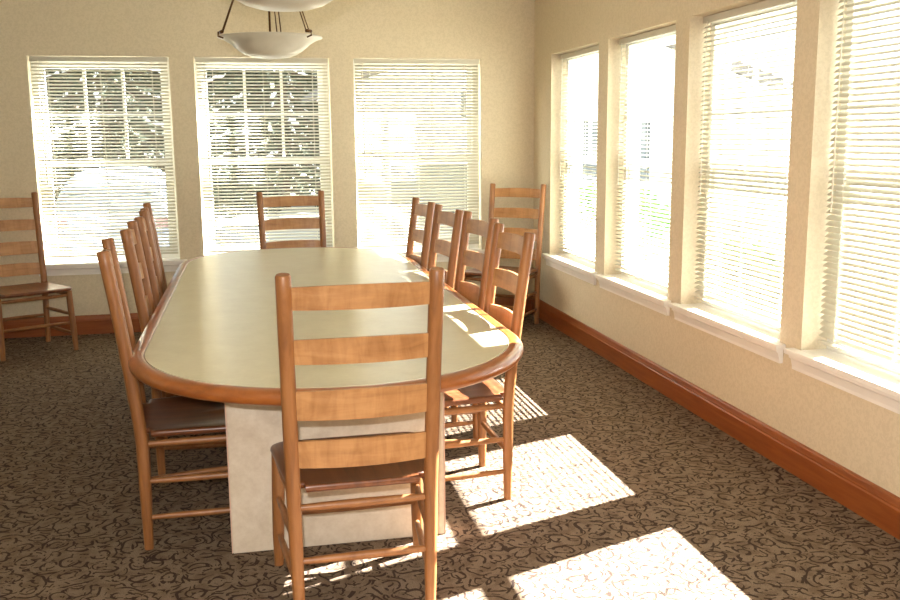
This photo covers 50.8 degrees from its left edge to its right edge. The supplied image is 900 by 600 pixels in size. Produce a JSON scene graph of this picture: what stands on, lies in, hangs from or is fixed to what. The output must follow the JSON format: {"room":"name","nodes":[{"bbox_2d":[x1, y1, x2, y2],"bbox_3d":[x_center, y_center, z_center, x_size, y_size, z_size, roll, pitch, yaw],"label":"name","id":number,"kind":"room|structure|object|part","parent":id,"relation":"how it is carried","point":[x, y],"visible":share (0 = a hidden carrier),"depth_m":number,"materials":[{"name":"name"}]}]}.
{"room":"dining room","nodes":[
{"label":"dining room","id":0,"kind":"room"},
{"bbox_2d":[0,0,534,317],"bbox_3d":[-2.375,-1.156,7.424,6.237,2.800,0.240,-3,10,-12],"label":"wall","id":1,"kind":"structure","parent":0,"point":[499,34],"depth_m":7.43,"materials":[{"name":"beige paint"}]},
{"bbox_2d":[30,58,186,275],"bbox_3d":[-2.651,-1.035,7.346,1.125,1.651,0.265,-3,10,-12],"label":"window","id":2,"kind":"structure","parent":1,"relation":"in","point":[62,266],"depth_m":7.37,"materials":[{"name":"white plastic"}]},
{"bbox_2d":[29,56,177,257],"bbox_3d":[-2.641,-1.090,7.283,0.991,1.512,0.048,-3,10,-12],"label":"window blind","id":3,"kind":"object","parent":2,"relation":"attached to","point":[31,58],"visible":1,"depth_m":7.28,"materials":[{"name":"white plastic"}]},
{"bbox_3d":[-3.010,-1.060,7.216,0.002,1.470,0.034,-3,10,-12],"label":"ladder cord","id":4,"kind":"part","parent":3,"relation":"part of","materials":[{"name":"white fabric"}]},
{"bbox_3d":[-2.642,-1.077,7.292,0.002,1.470,0.034,-3,10,-12],"label":"ladder cord","id":5,"kind":"part","parent":3,"relation":"part of","materials":[{"name":"white fabric"}]},
{"bbox_3d":[-2.636,-0.353,7.417,0.987,0.014,0.028,-3,10,-12],"label":"rail","id":6,"kind":"part","parent":3,"relation":"part of","materials":[{"name":"white plastic"}]},
{"bbox_3d":[-2.275,-1.093,7.367,0.002,1.470,0.034,-3,10,-12],"label":"ladder cord","id":7,"kind":"part","parent":3,"relation":"part of","materials":[{"name":"white fabric"}]},
{"bbox_3d":[-2.677,-1.438,7.384,0.925,0.779,0.030,-3,10,-12],"label":"sash","id":8,"kind":"part","parent":2,"relation":"part of","materials":[{"name":"glass"}]},
{"bbox_3d":[-2.662,-0.726,7.467,0.925,0.742,0.030,-3,10,-12],"label":"sash","id":9,"kind":"part","parent":2,"relation":"part of","materials":[{"name":"white plastic"}]},
{"bbox_3d":[-2.635,-0.293,7.429,1.125,0.024,0.174,-3,10,-12],"label":"sill","id":10,"kind":"part","parent":2,"relation":"part of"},
{"bbox_2d":[194,58,332,254],"bbox_3d":[-1.468,-1.087,7.590,1.145,1.651,0.265,-3,10,-12],"label":"window","id":11,"kind":"structure","parent":1,"relation":"in","point":[216,66],"depth_m":7.61,"materials":[{"name":"white plastic"}]},
{"bbox_3d":[-1.494,-1.490,7.627,0.945,0.779,0.030,-3,10,-12],"label":"sash","id":12,"kind":"part","parent":11,"relation":"part of","materials":[{"name":"glass"}]},
{"bbox_2d":[195,57,331,252],"bbox_3d":[-1.458,-1.143,7.526,1.011,1.512,0.048,-3,10,-12],"label":"window blind","id":13,"kind":"object","parent":11,"relation":"attached to","point":[197,59],"visible":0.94,"depth_m":7.52,"materials":[{"name":"white plastic"}]},
{"bbox_3d":[-1.834,-1.113,7.458,0.002,1.470,0.034,-3,10,-12],"label":"ladder cord","id":14,"kind":"part","parent":13,"relation":"part of","materials":[{"name":"white fabric"}]},
{"bbox_3d":[-1.452,-0.406,7.660,1.007,0.014,0.028,-3,10,-12],"label":"rail","id":15,"kind":"part","parent":13,"relation":"part of","materials":[{"name":"white plastic"}]},
{"bbox_3d":[-1.459,-1.129,7.535,0.002,1.470,0.034,-3,10,-12],"label":"ladder cord","id":16,"kind":"part","parent":13,"relation":"part of","materials":[{"name":"white fabric"}]},
{"bbox_3d":[-1.084,-1.146,7.612,0.002,1.470,0.034,-3,10,-12],"label":"ladder cord","id":17,"kind":"part","parent":13,"relation":"part of","materials":[{"name":"white fabric"}]},
{"bbox_3d":[-1.479,-0.778,7.710,0.945,0.742,0.030,-3,10,-12],"label":"sash","id":18,"kind":"part","parent":11,"relation":"part of","materials":[{"name":"white plastic"}]},
{"bbox_2d":[3,296,532,337],"bbox_3d":[-2.239,0.167,7.543,6.037,0.150,0.020,-3,10,-12],"label":"baseboard","id":19,"kind":"structure","parent":1,"relation":"attached to","point":[86,324],"depth_m":7.40,"materials":[{"name":"brown wood"}]},
{"bbox_2d":[353,59,484,261],"bbox_3d":[-0.267,-1.140,7.836,1.154,1.651,0.265,-3,10,-12],"label":"window","id":20,"kind":"structure","parent":1,"relation":"in","point":[417,250],"depth_m":7.88,"materials":[{"name":"white plastic"}]},
{"bbox_3d":[-0.292,-1.543,7.874,0.954,0.779,0.030,-3,10,-12],"label":"sash","id":21,"kind":"part","parent":20,"relation":"part of","materials":[{"name":"white glass"}]},
{"bbox_3d":[-0.278,-0.832,7.957,0.954,0.742,0.030,-3,10,-12],"label":"sash","id":22,"kind":"part","parent":20,"relation":"part of","materials":[{"name":"white plastic"}]},
{"bbox_2d":[354,59,478,247],"bbox_3d":[-0.256,-1.196,7.773,1.020,1.512,0.048,-3,10,-12],"label":"window blind","id":23,"kind":"object","parent":20,"relation":"attached to","point":[375,240],"visible":0.96,"depth_m":7.76,"materials":[{"name":"white plastic"}]},
{"bbox_3d":[-0.636,-1.166,7.704,0.002,1.470,0.034,-3,10,-12],"label":"ladder cord","id":24,"kind":"part","parent":23,"relation":"part of","materials":[{"name":"white fabric"}]},
{"bbox_3d":[-0.258,-1.182,7.782,0.002,1.470,0.034,-3,10,-12],"label":"ladder cord","id":25,"kind":"part","parent":23,"relation":"part of","materials":[{"name":"white fabric"}]},
{"bbox_3d":[-0.251,-0.459,7.907,1.016,0.014,0.028,-3,10,-12],"label":"rail","id":26,"kind":"part","parent":23,"relation":"part of","materials":[{"name":"white plastic"}]},
{"bbox_3d":[0.120,-1.199,7.860,0.002,1.470,0.034,-3,10,-12],"label":"ladder cord","id":27,"kind":"part","parent":23,"relation":"part of","materials":[{"name":"white fabric"}]},
{"bbox_3d":[-0.251,-0.398,7.919,1.154,0.024,0.174,-3,10,-12],"label":"sill","id":28,"kind":"part","parent":20,"relation":"part of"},
{"bbox_2d":[0,313,899,599],"bbox_3d":[-1.205,1.109,2.814,6.477,0.120,10.360,-3,10,-12],"label":"floor","id":29,"kind":"structure","parent":0,"point":[621,491],"depth_m":3.83,"materials":[{"name":"carpet"}]},
{"bbox_2d":[0,192,78,360],"bbox_3d":[-3.086,-0.194,6.826,0.540,1.122,0.580,-9,13,-41],"label":"chair","id":30,"kind":"object","parent":29,"relation":"on","point":[44,288],"visible":1,"depth_m":6.97,"materials":[{"name":"brown wood"}]},
{"bbox_3d":[-3.097,0.205,6.537,0.049,0.434,0.073,-9,13,-41],"label":"leg","id":31,"kind":"part","parent":30,"relation":"part of","materials":[{"name":"brown wood"}]},
{"bbox_3d":[-3.054,-0.073,6.811,0.536,0.028,0.462,-9,13,-41],"label":"seat","id":32,"kind":"part","parent":30,"relation":"part of","materials":[{"name":"brown wood"}]},
{"bbox_3d":[-3.066,-0.246,7.127,0.047,1.121,0.132,-7,12,-34],"label":"post","id":33,"kind":"part","parent":30,"relation":"part of","materials":[{"name":"brown wood"}]},
{"bbox_3d":[-2.731,0.146,6.859,0.049,0.434,0.073,-9,13,-41],"label":"leg","id":34,"kind":"part","parent":30,"relation":"part of","materials":[{"name":"brown wood"}]},
{"bbox_2d":[134,210,172,396],"bbox_3d":[-1.360,0.086,5.114,0.580,1.122,0.540,-3,10,-15],"label":"chair","id":35,"kind":"object","parent":29,"relation":"on","point":[143,221],"visible":0.21,"depth_m":4.81,"materials":[{"name":"brown wood"}]},
{"bbox_2d":[140,202,174,395],"bbox_3d":[-1.536,-0.020,5.735,0.580,1.122,0.540,-3,10,-16],"label":"chair","id":36,"kind":"object","parent":29,"relation":"on","point":[146,206],"visible":0.06,"depth_m":5.79,"materials":[{"name":"brown wood"}]},
{"bbox_3d":[-1.802,-0.044,5.885,0.132,1.121,0.047,-2,10,-9],"label":"post","id":37,"kind":"part","parent":36,"relation":"part of","materials":[{"name":"brown wood"}]},
{"bbox_2d":[97,238,229,549],"bbox_3d":[-1.024,0.329,3.681,0.580,1.122,0.540,-4,10,-18],"label":"chair","id":38,"kind":"object","parent":29,"relation":"on","point":[175,415],"visible":0.77,"depth_m":3.50,"materials":[{"name":"brown wood"}]},
{"bbox_3d":[-1.161,0.377,3.411,0.132,1.121,0.047,-5,11,-24],"label":"post","id":39,"kind":"part","parent":38,"relation":"part of","materials":[{"name":"brown wood"}]},
{"bbox_3d":[-1.296,0.307,3.822,0.132,1.121,0.047,-2,10,-11],"label":"post","id":40,"kind":"part","parent":38,"relation":"part of","materials":[{"name":"brown wood"}]},
{"bbox_3d":[-0.978,0.442,3.715,0.462,0.028,0.536,-4,10,-18],"label":"seat","id":41,"kind":"part","parent":38,"relation":"part of","materials":[{"name":"brown leather"}]},
{"bbox_2d":[120,220,226,474],"bbox_3d":[-1.203,0.197,4.461,0.580,1.122,0.540,-3,10,-15],"label":"chair","id":42,"kind":"object","parent":29,"relation":"on","point":[131,240],"visible":0.38,"depth_m":4.28,"materials":[{"name":"brown wood"}]},
{"bbox_3d":[-1.354,0.243,4.198,0.132,1.121,0.047,-4,11,-21],"label":"post","id":43,"kind":"part","parent":42,"relation":"part of","materials":[{"name":"brown wood"}]},
{"bbox_3d":[-1.467,0.172,4.616,0.132,1.121,0.047,-2,10,-8],"label":"post","id":44,"kind":"part","parent":42,"relation":"part of","materials":[{"name":"brown wood"}]},
{"bbox_2d":[256,190,326,248],"bbox_3d":[-1.069,-0.195,6.730,0.540,1.122,0.580,-4,10,-18],"label":"chair","id":45,"kind":"object","parent":29,"relation":"on","point":[279,201],"visible":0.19,"depth_m":6.91,"materials":[{"name":"brown wood"}]},
{"bbox_3d":[-1.346,-0.216,6.861,0.047,1.121,0.132,-5,11,-25],"label":"post","id":46,"kind":"part","parent":45,"relation":"part of","materials":[{"name":"brown wood"}]},
{"bbox_3d":[-0.931,-0.243,7.000,0.047,1.121,0.132,-3,10,-12],"label":"post","id":47,"kind":"part","parent":45,"relation":"part of","materials":[{"name":"brown wood"}]},
{"bbox_2d":[128,247,522,553],"bbox_3d":[-0.707,0.315,4.865,1.458,0.741,3.965,-3,10,-12],"label":"conference table","id":48,"kind":"object","parent":29,"relation":"on","point":[212,335],"visible":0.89,"depth_m":3.55,"materials":[{"name":"beige wood"}]},
{"bbox_2d":[270,267,444,599],"bbox_3d":[-0.309,0.425,3.087,0.540,1.122,0.580,-3,10,-13],"label":"chair","id":49,"kind":"object","parent":29,"relation":"on","point":[382,459],"visible":1,"depth_m":2.86,"materials":[{"name":"brown wood"}]},
{"bbox_3d":[-0.602,0.734,3.335,0.049,0.434,0.073,-3,10,-13],"label":"leg","id":50,"kind":"part","parent":49,"relation":"part of","materials":[{"name":"brown wood"}]},
{"bbox_3d":[-0.475,0.470,2.832,0.047,1.121,0.132,-1,10,-6],"label":"post","id":51,"kind":"part","parent":49,"relation":"part of","materials":[{"name":"brown wood"}]},
{"bbox_3d":[-0.318,0.533,3.152,0.536,0.028,0.462,-3,10,-13],"label":"seat","id":52,"kind":"part","parent":49,"relation":"part of","materials":[{"name":"brown wood"}]},
{"bbox_3d":[-0.123,0.712,3.442,0.049,0.434,0.073,-3,10,-13],"label":"leg","id":53,"kind":"part","parent":49,"relation":"part of","materials":[{"name":"brown wood"}]},
{"bbox_3d":[-0.048,0.450,2.928,0.047,1.121,0.132,-4,10,-20],"label":"post","id":54,"kind":"part","parent":49,"relation":"part of","materials":[{"name":"brown wood"}]},
{"bbox_2d":[406,197,434,268],"bbox_3d":[-0.409,-0.056,5.888,0.580,1.122,0.540,-3,10,-14],"label":"chair","id":55,"kind":"object","parent":29,"relation":"on","point":[423,237],"visible":0.23,"depth_m":5.94,"materials":[{"name":"brown wood"}]},
{"bbox_3d":[-0.253,-0.103,6.148,0.132,1.121,0.047,-4,10,-21],"label":"post","id":56,"kind":"part","parent":55,"relation":"part of","materials":[{"name":"brown wood"}]},
{"bbox_3d":[-0.148,-0.032,5.729,0.132,1.121,0.047,-2,10,-7],"label":"post","id":57,"kind":"part","parent":55,"relation":"part of","materials":[{"name":"brown wood"}]},
{"bbox_2d":[427,204,463,407],"bbox_3d":[-0.251,0.050,5.263,0.580,1.122,0.540,-3,10,-15],"label":"chair","id":58,"kind":"object","parent":29,"relation":"on","point":[449,249],"visible":0.16,"depth_m":5.28,"materials":[{"name":"brown wood"}]},
{"bbox_3d":[-0.100,0.003,5.526,0.132,1.121,0.047,-4,11,-21],"label":"post","id":59,"kind":"part","parent":58,"relation":"part of","materials":[{"name":"brown wood"}]},
{"bbox_3d":[0.013,0.074,5.108,0.132,1.121,0.047,-2,10,-8],"label":"post","id":60,"kind":"part","parent":58,"relation":"part of","materials":[{"name":"brown wood"}]},
{"bbox_2d":[445,211,498,446],"bbox_3d":[-0.094,0.141,4.726,0.580,1.122,0.540,-3,10,-15],"label":"chair","id":61,"kind":"object","parent":29,"relation":"on","point":[475,293],"visible":0.3,"depth_m":4.78,"materials":[{"name":"brown wood"}]},
{"bbox_3d":[0.058,0.094,4.989,0.132,1.121,0.047,-4,11,-21],"label":"post","id":62,"kind":"part","parent":61,"relation":"part of","materials":[{"name":"brown wood"}]},
{"bbox_3d":[0.170,0.165,4.572,0.132,1.121,0.047,-2,10,-8],"label":"post","id":63,"kind":"part","parent":61,"relation":"part of","materials":[{"name":"brown wood"}]},
{"bbox_2d":[444,223,534,499],"bbox_3d":[0.023,0.256,4.052,0.580,1.122,0.540,-3,10,-13],"label":"chair","id":64,"kind":"object","parent":29,"relation":"on","point":[490,390],"visible":0.5,"depth_m":3.93,"materials":[{"name":"brown wood"}]},
{"bbox_3d":[-0.022,0.374,4.061,0.462,0.028,0.536,-3,10,-13],"label":"seat","id":65,"kind":"part","parent":64,"relation":"part of","materials":[{"name":"brown wood"}]},
{"bbox_3d":[0.184,0.210,4.309,0.132,1.121,0.047,-4,10,-20],"label":"post","id":66,"kind":"part","parent":64,"relation":"part of","materials":[{"name":"brown wood"}]},
{"bbox_3d":[0.281,0.282,3.888,0.132,1.121,0.047,-1,10,-6],"label":"post","id":67,"kind":"part","parent":64,"relation":"part of","materials":[{"name":"brown wood"}]},
{"bbox_2d":[464,183,545,323],"bbox_3d":[0.431,-0.348,7.541,0.540,1.122,0.580,5,11,28],"label":"chair","id":68,"kind":"object","parent":29,"relation":"on","point":[470,274],"visible":0.39,"depth_m":7.65,"materials":[{"name":"brown wood"}]},
{"bbox_3d":[0.340,-0.398,7.829,0.047,1.121,0.132,3,10,21],"label":"post","id":69,"kind":"part","parent":68,"relation":"part of","materials":[{"name":"brown wood"}]},
{"bbox_3d":[0.410,-0.226,7.519,0.536,0.028,0.462,5,11,28],"label":"seat","id":70,"kind":"part","parent":68,"relation":"part of","materials":[{"name":"brown wood"}]},
{"bbox_3d":[0.726,-0.366,7.625,0.047,1.121,0.132,6,12,35],"label":"post","id":71,"kind":"part","parent":68,"relation":"part of","materials":[{"name":"brown wood"}]},
{"bbox_2d":[533,0,899,496],"bbox_3d":[1.834,-0.465,3.193,0.240,2.800,10.360,-3,10,-12],"label":"wall","id":72,"kind":"structure","parent":0,"point":[862,436],"depth_m":5.14,"materials":[{"name":"beige paint"}]},
{"bbox_2d":[542,51,598,284],"bbox_3d":[0.983,-1.013,7.031,0.265,1.651,1.140,-3,10,-12],"label":"window","id":73,"kind":"structure","parent":72,"relation":"in","point":[583,269],"depth_m":7.38,"materials":[{"name":"white plastic"}]},
{"bbox_3d":[0.945,-0.276,7.149,0.174,0.024,1.140,-3,10,-12],"label":"sill","id":74,"kind":"part","parent":73,"relation":"part of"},
{"bbox_2d":[559,45,598,262],"bbox_3d":[0.978,-1.071,7.020,0.048,1.524,1.006,-3,10,-12],"label":"window blind","id":75,"kind":"object","parent":73,"relation":"attached to","point":[594,48],"visible":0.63,"depth_m":7.11,"materials":[{"name":"white plastic"}]},
{"bbox_3d":[0.906,-1.119,7.392,0.034,1.482,0.002,-3,10,-12],"label":"ladder cord","id":76,"kind":"part","parent":75,"relation":"part of","materials":[{"name":"white fabric"}]},
{"bbox_3d":[0.991,-0.328,7.150,0.028,0.014,1.002,-3,10,-12],"label":"rail","id":77,"kind":"part","parent":75,"relation":"part of","materials":[{"name":"white plastic"}]},
{"bbox_3d":[0.985,-1.057,7.024,0.034,1.482,0.002,-3,10,-12],"label":"ladder cord","id":78,"kind":"part","parent":75,"relation":"part of","materials":[{"name":"white fabric"}]},
{"bbox_3d":[1.068,-1.056,7.042,0.090,1.571,1.030,-3,10,-12],"label":"frame","id":79,"kind":"part","parent":73,"relation":"part of","materials":[{"name":"white plastic"}]},
{"bbox_3d":[1.052,-0.696,7.100,0.030,0.742,0.940,-3,10,-12],"label":"sash","id":80,"kind":"part","parent":73,"relation":"part of","materials":[{"name":"white plastic"}]},
{"bbox_3d":[1.084,-1.403,6.987,0.030,0.779,0.940,-3,10,-12],"label":"sash","id":81,"kind":"part","parent":73,"relation":"part of","materials":[{"name":"white glass"}]},
{"bbox_2d":[594,32,675,315],"bbox_3d":[1.230,-0.816,5.873,0.265,1.651,1.126,-3,10,-12],"label":"window","id":82,"kind":"structure","parent":72,"relation":"in","point":[652,296],"depth_m":6.20,"materials":[{"name":"white plastic"}]},
{"bbox_3d":[1.192,-0.079,5.990,0.174,0.024,1.126,-3,10,-12],"label":"sill","id":83,"kind":"part","parent":82,"relation":"part of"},
{"bbox_2d":[615,24,675,288],"bbox_3d":[1.225,-0.874,5.862,0.048,1.524,0.992,-3,10,-12],"label":"window blind","id":84,"kind":"object","parent":82,"relation":"attached to","point":[670,29],"visible":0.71,"depth_m":5.95,"materials":[{"name":"white plastic"}]},
{"bbox_3d":[1.154,-0.921,6.228,0.034,1.482,0.002,-3,10,-12],"label":"ladder cord","id":85,"kind":"part","parent":84,"relation":"part of","materials":[{"name":"white fabric"}]},
{"bbox_3d":[1.238,-0.130,5.991,0.028,0.014,0.988,-3,10,-12],"label":"rail","id":86,"kind":"part","parent":84,"relation":"part of","materials":[{"name":"white plastic"}]},
{"bbox_3d":[1.232,-0.860,5.866,0.034,1.482,0.002,-3,10,-12],"label":"ladder cord","id":87,"kind":"part","parent":84,"relation":"part of","materials":[{"name":"white fabric"}]},
{"bbox_3d":[1.298,-0.499,5.941,0.030,0.742,0.926,-3,10,-12],"label":"sash","id":88,"kind":"part","parent":82,"relation":"part of","materials":[{"name":"white plastic"}]},
{"bbox_3d":[1.315,-0.859,5.883,0.090,1.571,1.016,-3,10,-12],"label":"frame","id":89,"kind":"part","parent":82,"relation":"part of","materials":[{"name":"white plastic"}]},
{"bbox_3d":[1.331,-1.206,5.828,0.030,0.779,0.926,-3,10,-12],"label":"sash","id":90,"kind":"part","parent":82,"relation":"part of","materials":[{"name":"white glass"}]},
{"bbox_2d":[531,296,899,539],"bbox_3d":[1.724,0.852,3.363,0.020,0.150,9.900,-3,10,-12],"label":"baseboard","id":91,"kind":"structure","parent":72,"relation":"attached to","point":[875,504],"depth_m":4.58,"materials":[{"name":"brown wood"}]},
{"bbox_2d":[668,2,796,362],"bbox_3d":[1.475,-0.620,4.722,0.265,1.651,1.139,-3,10,-12],"label":"window","id":92,"kind":"structure","parent":72,"relation":"in","point":[762,339],"depth_m":4.87,"materials":[{"name":"white plastic"}]},
{"bbox_3d":[1.437,0.117,4.840,0.174,0.024,1.139,-3,10,-12],"label":"sill","id":93,"kind":"part","parent":92,"relation":"part of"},
{"bbox_2d":[694,0,796,328],"bbox_3d":[1.470,-0.678,4.711,0.048,1.524,1.005,-3,10,-12],"label":"window blind","id":94,"kind":"object","parent":92,"relation":"attached to","point":[767,4],"visible":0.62,"depth_m":4.73,"materials":[{"name":"white plastic"}]},
{"bbox_3d":[1.398,-0.726,5.082,0.034,1.482,0.002,-3,10,-12],"label":"ladder cord","id":95,"kind":"part","parent":94,"relation":"part of","materials":[{"name":"white fabric"}]},
{"bbox_3d":[1.483,0.066,4.841,0.028,0.014,1.001,-3,10,-12],"label":"rail","id":96,"kind":"part","parent":94,"relation":"part of","materials":[{"name":"white plastic"}]},
{"bbox_3d":[1.477,-0.664,4.715,0.034,1.482,0.002,-3,10,-12],"label":"ladder cord","id":97,"kind":"part","parent":94,"relation":"part of","materials":[{"name":"white fabric"}]},
{"bbox_3d":[1.555,-0.601,4.348,0.034,1.482,0.002,-3,10,-12],"label":"ladder cord","id":98,"kind":"part","parent":94,"relation":"part of","materials":[{"name":"white fabric"}]},
{"bbox_3d":[1.544,-0.303,4.791,0.030,0.742,0.939,-3,10,-12],"label":"sash","id":99,"kind":"part","parent":92,"relation":"part of","materials":[{"name":"white plastic"}]},
{"bbox_3d":[1.560,-0.663,4.733,0.090,1.571,1.029,-3,10,-12],"label":"frame","id":100,"kind":"part","parent":92,"relation":"part of","materials":[{"name":"white plastic"}]},
{"bbox_3d":[1.576,-1.010,4.677,0.030,0.779,0.939,-3,10,-12],"label":"sash","id":101,"kind":"part","parent":92,"relation":"part of","materials":[{"name":"white glass"}]},
{"bbox_2d":[784,0,899,413],"bbox_3d":[1.722,-0.422,3.563,0.265,1.651,1.140,-3,10,-12],"label":"window","id":102,"kind":"structure","parent":72,"relation":"in","point":[877,384],"depth_m":3.92,"materials":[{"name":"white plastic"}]},
{"bbox_3d":[1.683,0.314,3.680,0.174,0.024,1.140,-3,10,-12],"label":"sill","id":103,"kind":"part","parent":102,"relation":"part of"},
{"bbox_2d":[818,0,899,371],"bbox_3d":[1.717,-0.481,3.552,0.048,1.524,1.006,-3,10,-12],"label":"window blind","id":104,"kind":"object","parent":102,"relation":"attached to","point":[875,330],"visible":1,"depth_m":3.81,"materials":[{"name":"white plastic"}]},
{"bbox_3d":[1.645,-0.529,3.924,0.034,1.482,0.002,-3,10,-12],"label":"ladder cord","id":105,"kind":"part","parent":104,"relation":"part of","materials":[{"name":"white fabric"}]},
{"bbox_3d":[1.730,0.263,3.682,0.028,0.014,1.002,-3,10,-12],"label":"rail","id":106,"kind":"part","parent":104,"relation":"part of","materials":[{"name":"white plastic"}]},
{"bbox_3d":[1.724,-0.466,3.556,0.034,1.482,0.002,-3,10,-12],"label":"ladder cord","id":107,"kind":"part","parent":104,"relation":"part of","materials":[{"name":"white fabric"}]},
{"bbox_3d":[1.807,-0.466,3.574,0.090,1.571,1.030,-3,10,-12],"label":"frame","id":108,"kind":"part","parent":102,"relation":"part of","materials":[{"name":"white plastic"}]},
{"bbox_3d":[1.823,-0.812,3.518,0.030,0.779,0.940,-3,10,-12],"label":"sash","id":109,"kind":"part","parent":102,"relation":"part of","materials":[{"name":"white plastic"}]},
{"bbox_3d":[1.790,-0.105,3.632,0.030,0.742,0.940,-3,10,-12],"label":"sash","id":110,"kind":"part","parent":102,"relation":"part of","materials":[{"name":"white plastic"}]},
{"bbox_3d":[-1.231,-1.783,2.316,6.477,0.150,10.360,-3,10,-12],"label":"ceiling","id":111,"kind":"structure","parent":0,"visible":0},
{"bbox_2d":[217,0,322,58],"bbox_3d":[-0.996,-1.764,5.188,0.574,0.866,0.574,-3,10,-12],"label":"pendant lamp","id":112,"kind":"object","parent":111,"relation":"hanging from","point":[262,45],"visible":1,"depth_m":5.10,"materials":[{"name":"white glass"}]},
{"bbox_3d":[-0.996,-1.750,5.191,0.011,0.674,0.012,-3,10,-12],"label":"stem","id":113,"kind":"part","parent":112,"relation":"part of","materials":[{"name":"brown metal"}]},
{"bbox_3d":[-0.993,-1.394,5.252,0.574,0.115,0.574,-3,10,-12],"label":"lamp shade","id":114,"kind":"part","parent":112,"relation":"part of","materials":[{"name":"white glass"}]},
{"bbox_2d":[237,0,332,11],"bbox_3d":[-0.576,-1.426,3.200,0.574,0.866,0.574,-3,10,-12],"label":"pendant lamp","id":115,"kind":"object","parent":111,"relation":"hanging from","point":[266,5],"visible":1,"depth_m":3.21,"materials":[{"name":"white glass"}]},
{"label":"outside","id":116,"kind":"structure","parent":0,"visible":0},
{"bbox_2d":[55,161,899,306],"bbox_3d":[5.692,-1.822,21.633,100.000,0.150,80.000,-3,10,-12],"label":"ground","id":117,"kind":"structure","parent":116,"point":[777,163],"depth_m":20.23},
{"bbox_2d":[55,167,168,248],"bbox_3d":[-5.224,-1.455,15.410,1.800,1.430,4.140,-3,10,-12],"label":"parked car","id":118,"kind":"object","parent":117,"relation":"on","point":[111,167],"visible":0.15,"depth_m":13.50,"materials":[{"name":"silver metal"}]},
{"bbox_2d":[56,221,66,228],"bbox_3d":[-5.510,-1.052,13.407,0.200,0.160,0.120,-3,10,-12],"label":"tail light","id":119,"kind":"object","parent":118,"relation":"attached to","point":[63,221],"depth_m":13.36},
{"bbox_2d":[155,219,167,226],"bbox_3d":[-4.139,-1.113,13.689,0.200,0.160,0.120,-3,10,-12],"label":"tail light","id":120,"kind":"object","parent":118,"relation":"attached to","point":[155,219],"depth_m":13.63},
{"bbox_2d":[45,69,238,221],"bbox_3d":[-7.196,-6.848,19.625,5.695,11.337,5.567,-3,10,-12],"label":"conifer tree","id":121,"kind":"object","parent":117,"relation":"on","point":[45,69],"visible":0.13,"depth_m":19.48,"materials":[{"name":"green plant"}]},
{"bbox_2d":[51,127,310,174],"bbox_3d":[-11.266,-5.202,34.721,13.592,2.401,12.673,5,11,31],"label":"shrub","id":122,"kind":"object","parent":117,"relation":"on","point":[72,127],"visible":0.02,"depth_m":34.84,"materials":[{"name":"green plant"}]},
{"bbox_2d":[206,70,320,217],"bbox_3d":[-4.510,-8.101,24.535,6.366,12.580,5.899,-9,13,-39],"label":"conifer tree","id":123,"kind":"object","parent":117,"relation":"on","point":[206,70],"visible":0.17,"depth_m":24.30,"materials":[{"name":"green plant"}]},
{"bbox_2d":[301,44,792,239],"bbox_3d":[1.583,-3.597,19.367,8.800,4.190,5.700,-3,10,-12],"label":"house","id":124,"kind":"structure","parent":117,"relation":"on","point":[582,134],"depth_m":17.18,"materials":[{"name":"white"}]},
{"bbox_3d":[-0.321,-1.760,16.722,1.450,1.200,0.015,-3,10,-12],"label":"pane","id":125,"kind":"part","parent":124,"relation":"part of","materials":[{"name":"clear glass"}]},
{"bbox_3d":[0.374,-3.417,16.587,0.400,0.400,0.015,-3,10,-12],"label":"pane","id":126,"kind":"part","parent":124,"relation":"part of","materials":[{"name":"clear glass"}]},
{"bbox_3d":[3.024,-2.697,17.275,1.300,1.100,0.015,-3,10,-12],"label":"pane","id":127,"kind":"part","parent":124,"relation":"part of","materials":[{"name":"clear glass"}]},
{"bbox_2d":[578,182,669,269],"bbox_3d":[1.972,-0.824,11.688,1.632,1.340,1.648,-3,10,-12],"label":"shrub","id":128,"kind":"object","parent":117,"relation":"on","point":[593,183],"visible":0.13,"depth_m":11.33,"materials":[{"name":"green plant"}]},
{"bbox_2d":[659,236,782,311],"bbox_3d":[2.076,0.044,7.292,1.161,1.117,1.193,-3,10,-12],"label":"shrub","id":129,"kind":"object","parent":117,"relation":"on","point":[734,236],"visible":0.06,"depth_m":7.04,"materials":[{"name":"green plant"}]},
{"bbox_2d":[854,285,899,308],"bbox_3d":[2.520,0.410,5.169,1.286,1.110,1.264,-3,10,-12],"label":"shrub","id":130,"kind":"object","parent":117,"relation":"on","point":[878,285],"visible":0.02,"depth_m":5.09,"materials":[{"name":"green plant"}]}
]}

